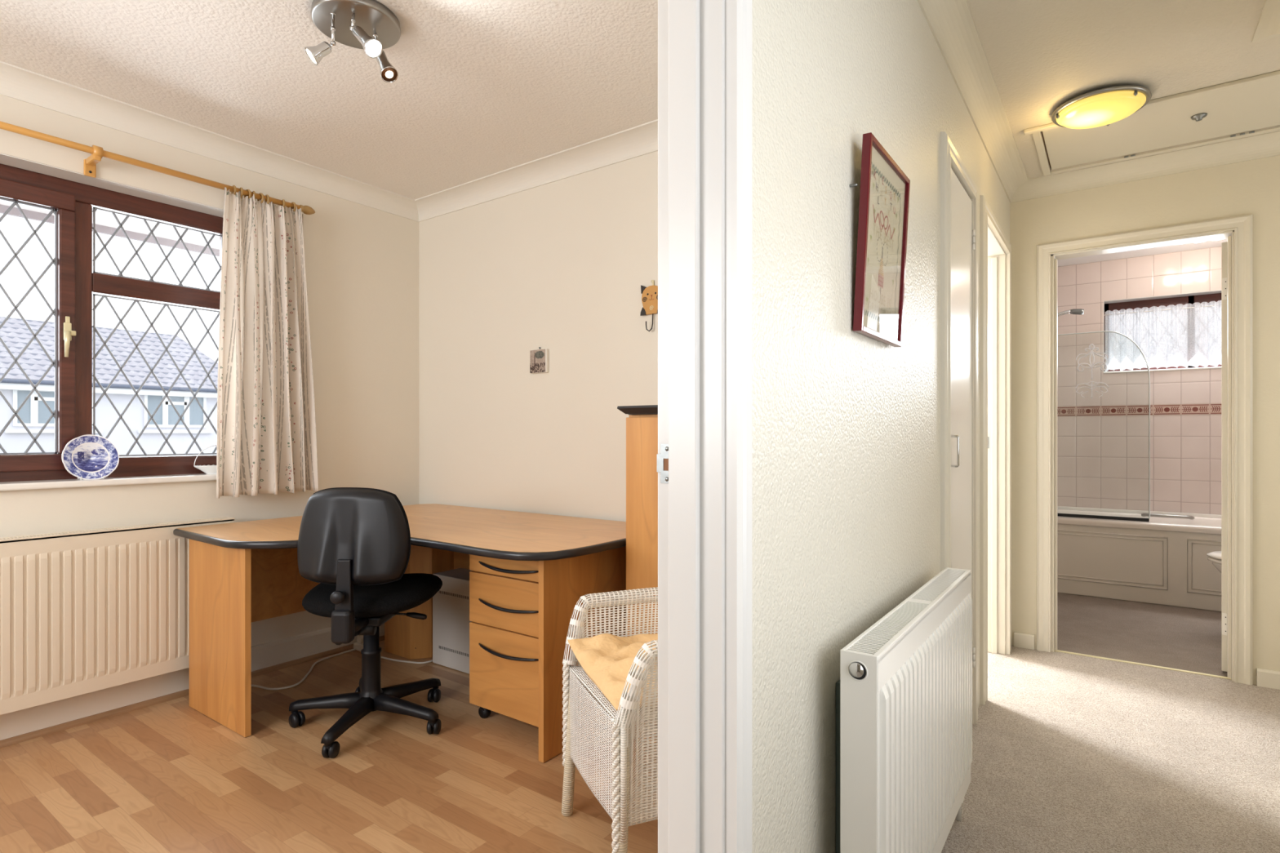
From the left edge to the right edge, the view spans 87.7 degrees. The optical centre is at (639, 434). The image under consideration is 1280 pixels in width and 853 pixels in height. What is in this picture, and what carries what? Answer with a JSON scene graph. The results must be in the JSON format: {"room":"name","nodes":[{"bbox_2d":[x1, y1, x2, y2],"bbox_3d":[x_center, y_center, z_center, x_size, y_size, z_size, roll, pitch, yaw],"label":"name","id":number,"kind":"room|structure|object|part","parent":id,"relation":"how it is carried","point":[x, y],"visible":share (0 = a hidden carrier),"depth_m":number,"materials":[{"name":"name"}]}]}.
{"room":"home hallway","nodes":[
{"label":"home hallway","id":0,"kind":"room"},
{"bbox_2d":[0,94,418,646],"bbox_3d":[-2.429,-0.092,2.380,0.280,2.385,3.650,0,0,36],"label":"wall","id":1,"kind":"structure","parent":0,"point":[362,261],"depth_m":3.33,"materials":[{"name":"beige paint"}]},
{"bbox_2d":[0,153,223,491],"bbox_3d":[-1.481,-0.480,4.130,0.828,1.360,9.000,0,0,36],"label":"window","id":2,"kind":"structure","parent":1,"relation":"in","point":[78,205],"depth_m":2.67,"materials":[{"name":"brown wood"}]},
{"bbox_3d":[-2.212,-0.380,2.587,0.031,0.160,0.037,0,0,36],"label":"handle","id":3,"kind":"part","parent":2,"relation":"part of","materials":[{"name":"gold metal"}]},
{"bbox_2d":[61,434,119,479],"bbox_3d":[-2.140,0.088,2.600,0.035,0.178,0.180,0,0,34],"label":"decorative plate","id":4,"kind":"object","parent":2,"relation":"on","point":[87,456],"visible":1,"depth_m":2.60,"materials":[{"name":"blue ceramic"}]},
{"bbox_3d":[-2.169,0.187,2.582,0.148,0.026,1.300,0,0,36],"label":"sill","id":5,"kind":"part","parent":2,"relation":"part of","materials":[{"name":"white wood"}]},
{"bbox_2d":[0,516,235,715],"bbox_3d":[-2.219,0.731,2.316,0.067,0.738,1.592,0,0,36],"label":"radiator","id":6,"kind":"object","parent":1,"relation":"attached to","point":[85,611],"visible":0.78,"depth_m":2.49,"materials":[{"name":"beige metal"}]},
{"bbox_2d":[0,516,234,543],"bbox_3d":[-2.236,0.369,2.295,0.064,0.014,1.535,0,0,36],"label":"grille","id":7,"kind":"object","parent":6,"relation":"attached to","point":[121,531],"depth_m":2.55,"materials":[{"name":"beige"}]},
{"bbox_2d":[0,120,315,214],"bbox_3d":[-2.066,-1.041,2.551,0.110,0.096,1.650,0,0,36],"label":"pole","id":8,"kind":"object","parent":1,"relation":"attached to","point":[97,153],"visible":0.97,"depth_m":2.57,"materials":[{"name":"brown wood"}]},
{"bbox_2d":[231,185,236,195],"bbox_3d":[-1.771,-1.057,2.906,0.050,0.060,0.009,0,0,43],"label":"curtain ring","id":9,"kind":"object","parent":8,"relation":"hanging from","point":[234,186],"visible":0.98,"depth_m":2.89,"materials":[{"name":"brown wood"}]},
{"bbox_2d":[240,186,243,200],"bbox_3d":[-1.754,-1.057,2.930,0.009,0.060,0.050,0,0,-41],"label":"curtain ring","id":10,"kind":"object","parent":8,"relation":"hanging from","point":[241,188],"visible":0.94,"depth_m":2.92,"materials":[{"name":"brown wood"}]},
{"bbox_2d":[244,189,251,198],"bbox_3d":[-1.738,-1.057,2.952,0.050,0.060,0.009,0,0,30],"label":"curtain ring","id":11,"kind":"object","parent":8,"relation":"hanging from","point":[248,190],"visible":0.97,"depth_m":2.94,"materials":[{"name":"brown wood"}]},
{"bbox_2d":[257,192,263,204],"bbox_3d":[-1.706,-1.057,2.997,0.050,0.060,0.009,0,0,34],"label":"curtain ring","id":12,"kind":"object","parent":8,"relation":"hanging from","point":[261,193],"visible":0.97,"depth_m":2.99,"materials":[{"name":"brown wood"}]},
{"bbox_2d":[216,186,318,498],"bbox_3d":[-1.677,-0.399,3.018,0.100,1.335,0.464,0,0,34],"label":"curtain","id":13,"kind":"object","parent":8,"relation":"hanging from","point":[267,436],"visible":1,"depth_m":3.00,"materials":[{"name":"beige fabric"}]},
{"bbox_2d":[265,194,269,204],"bbox_3d":[-1.690,-1.057,3.019,0.050,0.060,0.009,0,0,41],"label":"curtain ring","id":14,"kind":"object","parent":8,"relation":"hanging from","point":[267,195],"visible":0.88,"depth_m":3.00,"materials":[{"name":"brown wood"}]},
{"bbox_2d":[290,201,296,212],"bbox_3d":[-1.621,-1.057,3.115,0.050,0.060,0.009,0,0,35],"label":"curtain ring","id":15,"kind":"object","parent":8,"relation":"hanging from","point":[293,202],"visible":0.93,"depth_m":3.10,"materials":[{"name":"brown wood"}]},
{"bbox_2d":[0,623,384,740],"bbox_3d":[-2.308,1.035,2.294,0.016,0.130,3.650,0,0,36],"label":"baseboard","id":16,"kind":"structure","parent":1,"relation":"attached to","point":[264,655],"depth_m":2.67,"materials":[{"name":"beige paint"}]},
{"bbox_2d":[0,635,384,748],"bbox_3d":[-1.222,1.089,1.518,2.654,0.021,3.650,0,0,36],"label":"trim","id":17,"kind":"structure","parent":1,"relation":"attached to","point":[30,735],"depth_m":2.66,"materials":[{"name":"brown wood"}]},
{"bbox_2d":[193,444,217,474],"bbox_3d":[-1.878,0.109,2.982,0.087,0.130,0.209,0,0,36],"label":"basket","id":18,"kind":"object","parent":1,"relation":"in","point":[208,469],"visible":0.49,"depth_m":2.92,"materials":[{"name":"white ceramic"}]},
{"bbox_2d":[194,464,216,474],"bbox_3d":[-1.878,0.154,2.982,0.087,0.040,0.208,0,0,36],"label":"bowl","id":19,"kind":"object","parent":18,"relation":"on","point":[208,469],"depth_m":2.93,"materials":[{"name":"white ceramic"}]},
{"bbox_2d":[0,60,657,222],"bbox_3d":[-1.229,-1.246,1.523,2.670,0.078,3.650,0,0,36],"label":"trim","id":20,"kind":"structure","parent":1,"relation":"attached to","point":[16,82],"depth_m":2.97,"materials":[{"name":"white paint"}]},
{"bbox_2d":[418,151,657,521],"bbox_3d":[-0.232,-0.092,3.115,3.000,2.385,0.100,0,0,36],"label":"wall","id":21,"kind":"structure","parent":0,"point":[562,266],"depth_m":3.23,"materials":[{"name":"beige paint"}]},
{"bbox_2d":[529,346,548,373],"bbox_3d":[-0.487,-0.361,3.224,0.110,0.126,0.018,0,0,36],"label":"plaque","id":22,"kind":"object","parent":21,"relation":"attached to","point":[539,358],"visible":1,"depth_m":3.21,"materials":[{"name":"white paint"}]},
{"bbox_2d":[640,280,657,331],"bbox_3d":[0.048,-0.549,2.833,0.116,0.222,0.028,0,0,36],"label":"hook","id":23,"kind":"object","parent":21,"relation":"attached to","point":[650,294],"visible":0.84,"depth_m":2.84,"materials":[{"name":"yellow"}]},
{"bbox_2d":[0,0,1279,266],"bbox_3d":[0.677,-1.335,2.496,5.200,0.100,7.850,0,0,36],"label":"ceiling","id":24,"kind":"structure","parent":0,"point":[482,88],"depth_m":2.33,"materials":[{"name":"white paint"}]},
{"bbox_2d":[304,0,400,82],"bbox_3d":[-0.873,-1.188,2.046,0.256,0.194,0.274,0,0,1],"label":"ceiling spotlight","id":25,"kind":"object","parent":24,"relation":"attached to","point":[369,25],"visible":1,"depth_m":2.00,"materials":[{"name":"silver metal"}]},
{"bbox_3d":[-0.968,-1.117,1.966,0.029,0.034,0.043,0,0,-27],"label":"bulb","id":26,"kind":"part","parent":25,"relation":"part of","materials":[{"name":"beige glass"}]},
{"bbox_3d":[-0.873,-1.271,2.055,0.256,0.028,0.256,0,0,36],"label":"plate","id":27,"kind":"part","parent":25,"relation":"part of","materials":[{"name":"silver metal"}]},
{"bbox_3d":[-0.772,-1.119,1.931,0.031,0.032,0.043,0,0,36],"label":"bulb","id":28,"kind":"part","parent":25,"relation":"part of","materials":[{"name":"white glass"}]},
{"bbox_3d":[-0.771,-1.109,2.051,0.021,0.016,0.025,0,0,36],"label":"bulb","id":29,"kind":"part","parent":25,"relation":"part of","materials":[{"name":"beige glass"}]},
{"bbox_2d":[1051,84,1151,128],"bbox_3d":[1.780,-1.256,2.581,0.320,0.058,0.320,0,0,36],"label":"ceiling lamp","id":30,"kind":"object","parent":24,"relation":"attached to","point":[1106,106],"visible":1,"depth_m":2.52,"materials":[{"name":"yellow glass"}]},
{"bbox_2d":[1023,70,1279,175],"bbox_3d":[2.197,-1.312,2.768,0.992,0.086,0.620,0,0,36],"label":"hatch","id":31,"kind":"object","parent":24,"relation":"attached to","point":[1251,103],"visible":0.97,"depth_m":2.79,"materials":[{"name":"beige"}]},
{"bbox_2d":[1182,238,1224,244],"bbox_3d":[3.608,-1.276,4.297,0.265,0.059,0.088,0,0,28],"label":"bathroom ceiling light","id":32,"kind":"object","parent":24,"relation":"attached to","point":[1221,238],"visible":0.17,"depth_m":4.29,"materials":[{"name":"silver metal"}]},
{"bbox_2d":[0,592,1279,852],"bbox_3d":[0.634,1.128,2.435,5.200,0.064,7.700,0,0,36],"label":"floor","id":33,"kind":"structure","parent":0,"point":[167,776],"depth_m":2.18,"materials":[{"name":"laminate"}]},
{"bbox_2d":[251,648,355,690],"bbox_3d":[-1.534,1.094,3.075,0.248,0.009,0.628,0,0,36],"label":"power cable","id":34,"kind":"object","parent":33,"relation":"on","point":[352,650],"visible":0.9,"depth_m":2.98,"materials":[{"name":"beige plastic"}]},
{"bbox_2d":[353,635,363,651],"bbox_3d":[-1.405,1.062,3.397,0.115,0.074,0.055,0,0,36],"label":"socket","id":35,"kind":"object","parent":33,"relation":"on","point":[358,646],"visible":0.33,"depth_m":3.39,"materials":[{"name":"beige plastic"}]},
{"bbox_2d":[288,487,442,758],"bbox_3d":[-1.016,0.643,2.551,0.592,0.913,0.568,0,0,36],"label":"swivel chair","id":36,"kind":"object","parent":33,"relation":"on","point":[354,542],"visible":1,"depth_m":2.33,"materials":[{"name":"black plastic"}]},
{"bbox_3d":[-1.182,1.016,2.530,0.278,0.068,0.068,0,0,-3],"label":"arm","id":37,"kind":"part","parent":36,"relation":"part of","materials":[{"name":"black plastic"}]},
{"bbox_3d":[-1.026,0.552,2.261,0.044,0.046,0.038,0,0,36],"label":"knob","id":38,"kind":"part","parent":36,"relation":"part of","materials":[{"name":"black plastic"}]},
{"bbox_3d":[-1.041,1.016,2.381,0.068,0.068,0.278,0,0,7],"label":"arm","id":39,"kind":"part","parent":36,"relation":"part of","materials":[{"name":"black plastic"}]},
{"bbox_2d":[301,487,410,585],"bbox_3d":[-1.020,0.356,2.358,0.431,0.338,0.074,0,0,8],"label":"chair backrest","id":40,"kind":"object","parent":36,"relation":"on","point":[350,535],"depth_m":2.31,"materials":[{"name":"plastic"}]},
{"bbox_3d":[-1.096,1.016,2.680,0.068,0.068,0.278,0,0,-27],"label":"arm","id":41,"kind":"part","parent":36,"relation":"part of","materials":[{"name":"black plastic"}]},
{"bbox_3d":[-1.034,0.618,2.594,0.495,0.111,0.445,0,0,2],"label":"seat","id":42,"kind":"part","parent":36,"relation":"part of","materials":[{"name":"fabric"}]},
{"bbox_3d":[-1.023,0.686,2.538,0.150,0.037,0.200,0,0,1],"label":"seat plate","id":43,"kind":"part","parent":36,"relation":"part of","materials":[{"name":"black plastic"}]},
{"bbox_3d":[-0.875,1.016,2.481,0.278,0.068,0.068,0,0,21],"label":"arm","id":44,"kind":"part","parent":36,"relation":"part of","materials":[{"name":"black plastic"}]},
{"bbox_3d":[-0.892,0.697,2.566,0.142,0.033,0.022,0,0,-3],"label":"lever","id":45,"kind":"part","parent":36,"relation":"part of","materials":[{"name":"black plastic"}]},
{"bbox_3d":[-0.930,1.016,2.667,0.068,0.068,0.280,0,0,36],"label":"arm","id":46,"kind":"part","parent":36,"relation":"part of","materials":[{"name":"black plastic"}]},
{"bbox_2d":[173,503,626,763],"bbox_3d":[-0.861,0.739,2.717,1.660,0.718,1.260,0,0,36],"label":"desk","id":47,"kind":"object","parent":33,"relation":"on","point":[242,574],"visible":0.66,"depth_m":2.55,"materials":[{"name":"brown wood"}]},
{"bbox_3d":[-1.621,0.753,2.564,0.482,0.690,0.022,0,0,36],"label":"panel","id":48,"kind":"part","parent":47,"relation":"part of","materials":[{"name":"brown wood"}]},
{"bbox_3d":[-1.523,0.604,3.039,0.018,0.392,0.865,0,0,36],"label":"modesty panel","id":49,"kind":"part","parent":47,"relation":"part of","materials":[{"name":"brown wood"}]},
{"bbox_3d":[-1.098,0.753,3.412,0.283,0.690,0.284,0,0,36],"label":"corner post","id":50,"kind":"part","parent":47,"relation":"part of","materials":[{"name":"brown wood"}]},
{"bbox_3d":[-0.487,0.604,3.069,1.199,0.392,0.018,0,0,36],"label":"modesty panel","id":51,"kind":"part","parent":47,"relation":"part of","materials":[{"name":"brown wood"}]},
{"bbox_3d":[-0.132,0.753,2.515,0.024,0.690,0.690,0,0,36],"label":"panel","id":52,"kind":"part","parent":47,"relation":"part of","materials":[{"name":"brown wood"}]},
{"bbox_2d":[380,656,432,664],"bbox_3d":[-1.182,1.083,3.266,0.424,0.034,0.103,0,0,12],"label":"power cable","id":53,"kind":"object","parent":33,"relation":"on","point":[382,657],"visible":0.6,"depth_m":3.21,"materials":[{"name":"beige plastic"}]},
{"bbox_2d":[432,568,472,674],"bbox_3d":[-0.770,0.882,3.146,0.441,0.429,0.171,0,0,36],"label":"case","id":54,"kind":"object","parent":33,"relation":"on","point":[451,604],"visible":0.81,"depth_m":3.12,"materials":[{"name":"grey"}]},
{"bbox_2d":[440,645,468,657],"bbox_3d":[-0.859,1.012,3.106,0.241,0.013,0.001,0,0,36],"label":"vent","id":55,"kind":"object","parent":54,"relation":"attached to","point":[452,651],"depth_m":3.11,"materials":[{"name":"white metal"}]},
{"bbox_2d":[440,591,468,599],"bbox_3d":[-0.859,0.749,3.106,0.241,0.013,0.001,0,0,36],"label":"vent","id":56,"kind":"object","parent":54,"relation":"attached to","point":[443,594],"depth_m":3.11,"materials":[{"name":"black metal"}]},
{"bbox_2d":[469,554,538,727],"bbox_3d":[-0.352,0.774,2.630,0.431,0.652,0.509,0,0,36],"label":"drawer pedestal","id":57,"kind":"object","parent":33,"relation":"on","point":[504,594],"visible":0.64,"depth_m":2.45,"materials":[{"name":"brown wood"}]},
{"bbox_3d":[-0.478,0.880,2.454,0.431,0.312,0.019,0,0,36],"label":"drawer","id":58,"kind":"part","parent":57,"relation":"part of","materials":[{"name":"brown wood"}]},
{"bbox_3d":[-0.478,0.624,2.454,0.431,0.191,0.019,0,0,36],"label":"drawer","id":59,"kind":"part","parent":57,"relation":"part of","materials":[{"name":"brown wood"}]},
{"bbox_3d":[-0.478,0.485,2.454,0.431,0.075,0.019,0,0,36],"label":"drawer","id":60,"kind":"part","parent":57,"relation":"part of","materials":[{"name":"brown wood"}]},
{"bbox_3d":[-0.492,0.804,2.436,0.314,0.021,0.031,0,0,36],"label":"handle","id":61,"kind":"part","parent":57,"relation":"part of","materials":[{"name":"black plastic"}]},
{"bbox_3d":[-0.492,0.634,2.436,0.314,0.021,0.031,0,0,36],"label":"handle","id":62,"kind":"part","parent":57,"relation":"part of","materials":[{"name":"black plastic"}]},
{"bbox_3d":[-0.492,0.492,2.436,0.314,0.021,0.031,0,0,36],"label":"handle","id":63,"kind":"part","parent":57,"relation":"part of","materials":[{"name":"black plastic"}]},
{"bbox_2d":[561,586,657,852],"bbox_3d":[0.082,0.687,1.826,0.492,0.826,0.533,0,0,-23],"label":"wicker armchair","id":64,"kind":"object","parent":33,"relation":"on","point":[622,729],"visible":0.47,"depth_m":1.65,"materials":[{"name":"wicker"}]},
{"bbox_3d":[-0.200,0.890,1.932,0.056,0.421,0.033,0,0,2],"label":"leg","id":65,"kind":"part","parent":64,"relation":"part of","materials":[{"name":"wicker"}]},
{"bbox_2d":[567,633,657,711],"bbox_3d":[0.052,0.620,1.818,0.400,0.112,0.410,0,0,-22],"label":"cushion","id":66,"kind":"object","parent":64,"relation":"on","point":[606,659],"visible":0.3,"depth_m":1.82,"materials":[{"name":"yellow fabric"}]},
{"bbox_3d":[0.050,0.675,1.813,0.380,0.006,0.409,0,0,-22],"label":"seat","id":67,"kind":"part","parent":64,"relation":"part of","materials":[{"name":"wicker"}]},
{"bbox_3d":[-0.038,0.780,1.539,0.017,0.320,0.015,0,0,36],"label":"post","id":68,"kind":"part","parent":64,"relation":"part of","materials":[{"name":"wicker"}]},
{"bbox_3d":[-0.043,0.890,1.554,0.034,0.421,0.054,0,0,36],"label":"leg","id":69,"kind":"part","parent":64,"relation":"part of","materials":[{"name":"wicker"}]},
{"bbox_2d":[617,404,657,743],"bbox_3d":[0.244,0.497,2.425,0.491,1.199,0.446,0,0,36],"label":"cabinet","id":70,"kind":"object","parent":33,"relation":"on","point":[642,422],"visible":0.16,"depth_m":2.36,"materials":[{"name":"brown wood"}]},
{"bbox_2d":[1057,506,1221,611],"bbox_3d":[3.491,0.826,4.594,1.920,0.541,0.659,0,0,36],"label":"bathtub","id":71,"kind":"object","parent":33,"relation":"on","point":[1162,560],"visible":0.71,"depth_m":4.39,"materials":[{"name":"beige"}]},
{"bbox_2d":[1057,330,1150,521],"bbox_3d":[2.952,-0.069,4.663,0.980,1.283,0.030,0,0,36],"label":"screen","id":72,"kind":"object","parent":71,"relation":"on","point":[1125,518],"visible":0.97,"depth_m":4.52,"materials":[{"name":"clear glass"}]},
{"bbox_3d":[3.008,0.829,4.548,0.931,0.340,0.010,0,0,36],"label":"moulding","id":73,"kind":"part","parent":71,"relation":"part of","materials":[{"name":"beige"}]},
{"bbox_2d":[1057,509,1221,533],"bbox_3d":[3.490,0.762,4.593,1.920,0.375,0.656,0,0,36],"label":"tub","id":74,"kind":"object","parent":71,"relation":"in","point":[1160,522],"depth_m":4.56,"materials":[{"name":"beige ceramic"}]},
{"bbox_3d":[3.744,0.829,4.022,0.687,0.340,0.010,0,0,36],"label":"moulding","id":75,"kind":"part","parent":71,"relation":"part of","materials":[{"name":"beige"}]},
{"bbox_2d":[1054,649,1231,679],"bbox_3d":[2.376,1.095,3.184,0.675,0.007,0.018,0,0,36],"label":"trim","id":76,"kind":"structure","parent":33,"relation":"on","point":[1058,651],"depth_m":3.16,"materials":[{"name":"gold metal"}]},
{"bbox_2d":[1207,551,1221,573],"bbox_3d":[3.510,0.703,3.576,0.716,0.786,0.396,0,0,36],"label":"toilet","id":77,"kind":"object","parent":33,"relation":"on","point":[1214,557],"visible":0.19,"depth_m":3.72,"materials":[{"name":"white ceramic"}]},
{"bbox_3d":[3.412,0.703,3.646,0.470,0.018,0.370,0,0,36],"label":"seat","id":78,"kind":"part","parent":77,"relation":"part of","materials":[{"name":"white ceramic"}]},
{"bbox_3d":[3.412,0.676,3.646,0.476,0.026,0.376,0,0,36],"label":"lid","id":79,"kind":"part","parent":77,"relation":"part of","materials":[{"name":"white ceramic"}]},
{"bbox_3d":[3.414,0.905,3.644,0.437,0.381,0.342,0,0,36],"label":"bowl","id":80,"kind":"part","parent":77,"relation":"part of","materials":[{"name":"white ceramic"}]},
{"bbox_2d":[751,0,1009,852],"bbox_3d":[0.382,-0.092,1.352,0.050,2.385,5.245,0,0,36],"label":"wall","id":81,"kind":"structure","parent":0,"point":[846,422],"depth_m":1.26,"materials":[{"name":"beige paint"}]},
{"bbox_2d":[848,132,910,346],"bbox_3d":[0.547,-0.418,1.501,0.047,0.405,0.328,0,0,37],"label":"framed piece","id":82,"kind":"object","parent":81,"relation":"attached to","point":[885,188],"visible":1,"depth_m":1.48,"materials":[{"name":"red"}]},
{"bbox_2d":[835,567,972,852],"bbox_3d":[0.631,0.741,1.552,0.121,0.711,0.919,0,0,36],"label":"radiator","id":83,"kind":"object","parent":81,"relation":"attached to","point":[904,689],"visible":1,"depth_m":1.31,"materials":[{"name":"white metal"}]},
{"bbox_2d":[841,567,970,662],"bbox_3d":[0.649,0.392,1.544,0.066,0.014,0.908,0,0,36],"label":"grille","id":84,"kind":"object","parent":83,"relation":"attached to","point":[889,635],"depth_m":1.39,"materials":[{"name":"white metal"}]},
{"bbox_3d":[0.676,0.688,1.526,0.017,0.594,0.908,0,0,36],"label":"panel","id":85,"kind":"part","parent":83,"relation":"part of","materials":[{"name":"white metal"}]},
{"bbox_2d":[940,131,977,724],"bbox_3d":[1.112,0.073,2.344,0.085,2.054,0.592,0,0,36],"label":"door","id":86,"kind":"structure","parent":81,"relation":"in","point":[958,190],"depth_m":2.33,"materials":[{"name":"beige paint"}]},
{"bbox_3d":[1.029,0.054,2.180,0.029,0.106,0.008,0,0,36],"label":"handle","id":87,"kind":"part","parent":86,"relation":"part of","materials":[{"name":"silver metal"}]},
{"bbox_2d":[979,195,1011,705],"bbox_3d":[1.591,0.061,3.072,0.119,2.078,0.845,0,0,36],"label":"door frame","id":88,"kind":"structure","parent":81,"relation":"in","point":[995,248],"depth_m":3.33,"materials":[{"name":"beige paint"}]},
{"bbox_2d":[917,0,1279,203],"bbox_3d":[1.208,-1.246,0.701,2.050,0.078,5.345,0,0,36],"label":"trim","id":89,"kind":"structure","parent":81,"relation":"attached to","point":[951,23],"depth_m":2.87,"materials":[{"name":"beige paint"}]},
{"bbox_2d":[1057,246,1221,515],"bbox_3d":[3.756,-0.102,4.966,2.140,2.405,0.252,0,0,36],"label":"wall","id":90,"kind":"structure","parent":0,"point":[1103,441],"depth_m":4.91,"materials":[{"name":"tile"}]},
{"bbox_3d":[3.757,-0.760,4.966,2.140,1.089,0.250,0,0,36],"label":"tile panel","id":91,"kind":"part","parent":90,"relation":"part of","materials":[{"name":"beige tile"}]},
{"bbox_3d":[3.757,0.479,4.966,2.140,1.242,0.250,0,0,36],"label":"tile panel","id":92,"kind":"part","parent":90,"relation":"part of","materials":[{"name":"beige tile"}]},
{"bbox_2d":[1103,289,1221,373],"bbox_3d":[3.950,-0.733,4.779,1.032,0.546,0.181,0,0,36],"label":"window","id":93,"kind":"structure","parent":90,"relation":"in","point":[1208,296],"depth_m":4.88,"materials":[{"name":"brown wood"}]},
{"bbox_3d":[3.932,-0.466,4.755,1.028,0.012,0.121,0,0,36],"label":"sill","id":94,"kind":"part","parent":93,"relation":"part of","materials":[{"name":"white"}]},
{"bbox_2d":[1104,300,1221,371],"bbox_3d":[3.933,-0.709,4.755,1.022,0.463,0.036,0,0,36],"label":"lace curtain","id":95,"kind":"object","parent":93,"relation":"hanging from","point":[1187,335],"visible":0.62,"depth_m":4.85,"materials":[{"name":"white fabric"}]},
{"bbox_2d":[1009,155,1279,684],"bbox_3d":[2.627,-0.092,3.033,2.650,2.385,0.100,0,0,36],"label":"wall","id":96,"kind":"structure","parent":0,"point":[1249,187],"depth_m":3.10,"materials":[{"name":"beige paint"}]},
{"bbox_2d":[1036,213,1252,684],"bbox_3d":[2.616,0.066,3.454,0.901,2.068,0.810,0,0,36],"label":"door frame","id":97,"kind":"structure","parent":96,"relation":"in","point":[1237,251],"depth_m":3.06,"materials":[{"name":"beige paint"}]},
{"bbox_2d":[1013,631,1279,689],"bbox_3d":[2.764,1.061,2.864,2.030,0.078,0.016,0,0,36],"label":"baseboard","id":98,"kind":"structure","parent":96,"relation":"attached to","point":[1264,677],"depth_m":2.90,"materials":[{"name":"beige paint"}]},
{"bbox_3d":[2.257,-0.102,4.622,0.100,2.405,2.055,0,0,36],"label":"wall","id":99,"kind":"structure","parent":0,"visible":0},
{"bbox_2d":[1057,308,1084,316],"bbox_3d":[3.003,-0.463,5.044,0.594,0.926,0.044,0,0,36],"label":"shower head","id":100,"kind":"object","parent":99,"relation":"attached to","point":[1075,311],"visible":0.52,"depth_m":4.90},
{"bbox_3d":[-0.126,-0.092,0.735,0.060,2.385,3.650,0,0,36],"label":"wall","id":101,"kind":"structure","parent":0,"visible":0},
{"bbox_2d":[657,0,751,852],"bbox_3d":[-0.148,0.067,0.646,0.130,2.066,0.912,0,0,36],"label":"door frame","id":102,"kind":"structure","parent":101,"relation":"in","point":[704,454],"depth_m":0.95,"materials":[{"name":"white paint"}]},
{"bbox_3d":[0.037,0.043,0.993,0.027,0.058,0.002,0,0,36],"label":"strike plate","id":103,"kind":"part","parent":102,"relation":"part of","materials":[{"name":"silver metal"}]},
{"bbox_3d":[-0.103,0.067,0.614,0.019,2.066,0.912,0,0,36],"label":"architrave","id":104,"kind":"part","parent":102,"relation":"part of","materials":[{"name":"white paint"}]},
{"label":"outside","id":105,"kind":"structure","parent":0,"visible":0},
{"bbox_3d":[-23.539,3.775,22.960,55.000,0.150,70.000,0,0,36],"label":"ground","id":106,"kind":"structure","parent":105,"visible":0},
{"bbox_2d":[0,316,217,457],"bbox_3d":[-25.570,-0.297,20.852,8.775,7.994,22.209,0,0,36],"label":"house","id":107,"kind":"structure","parent":106,"relation":"on","point":[15,333],"depth_m":24.33,"materials":[{"name":"grey"}]},
{"bbox_3d":[-19.636,-0.902,22.373,0.025,1.058,1.901,0,0,36],"label":"pane","id":108,"kind":"part","parent":107,"relation":"part of","materials":[{"name":"clear glass"}]},
{"bbox_3d":[-17.579,-0.921,25.252,0.025,1.098,1.842,0,0,36],"label":"pane","id":109,"kind":"part","parent":107,"relation":"part of","materials":[{"name":"clear glass"}]}
]}

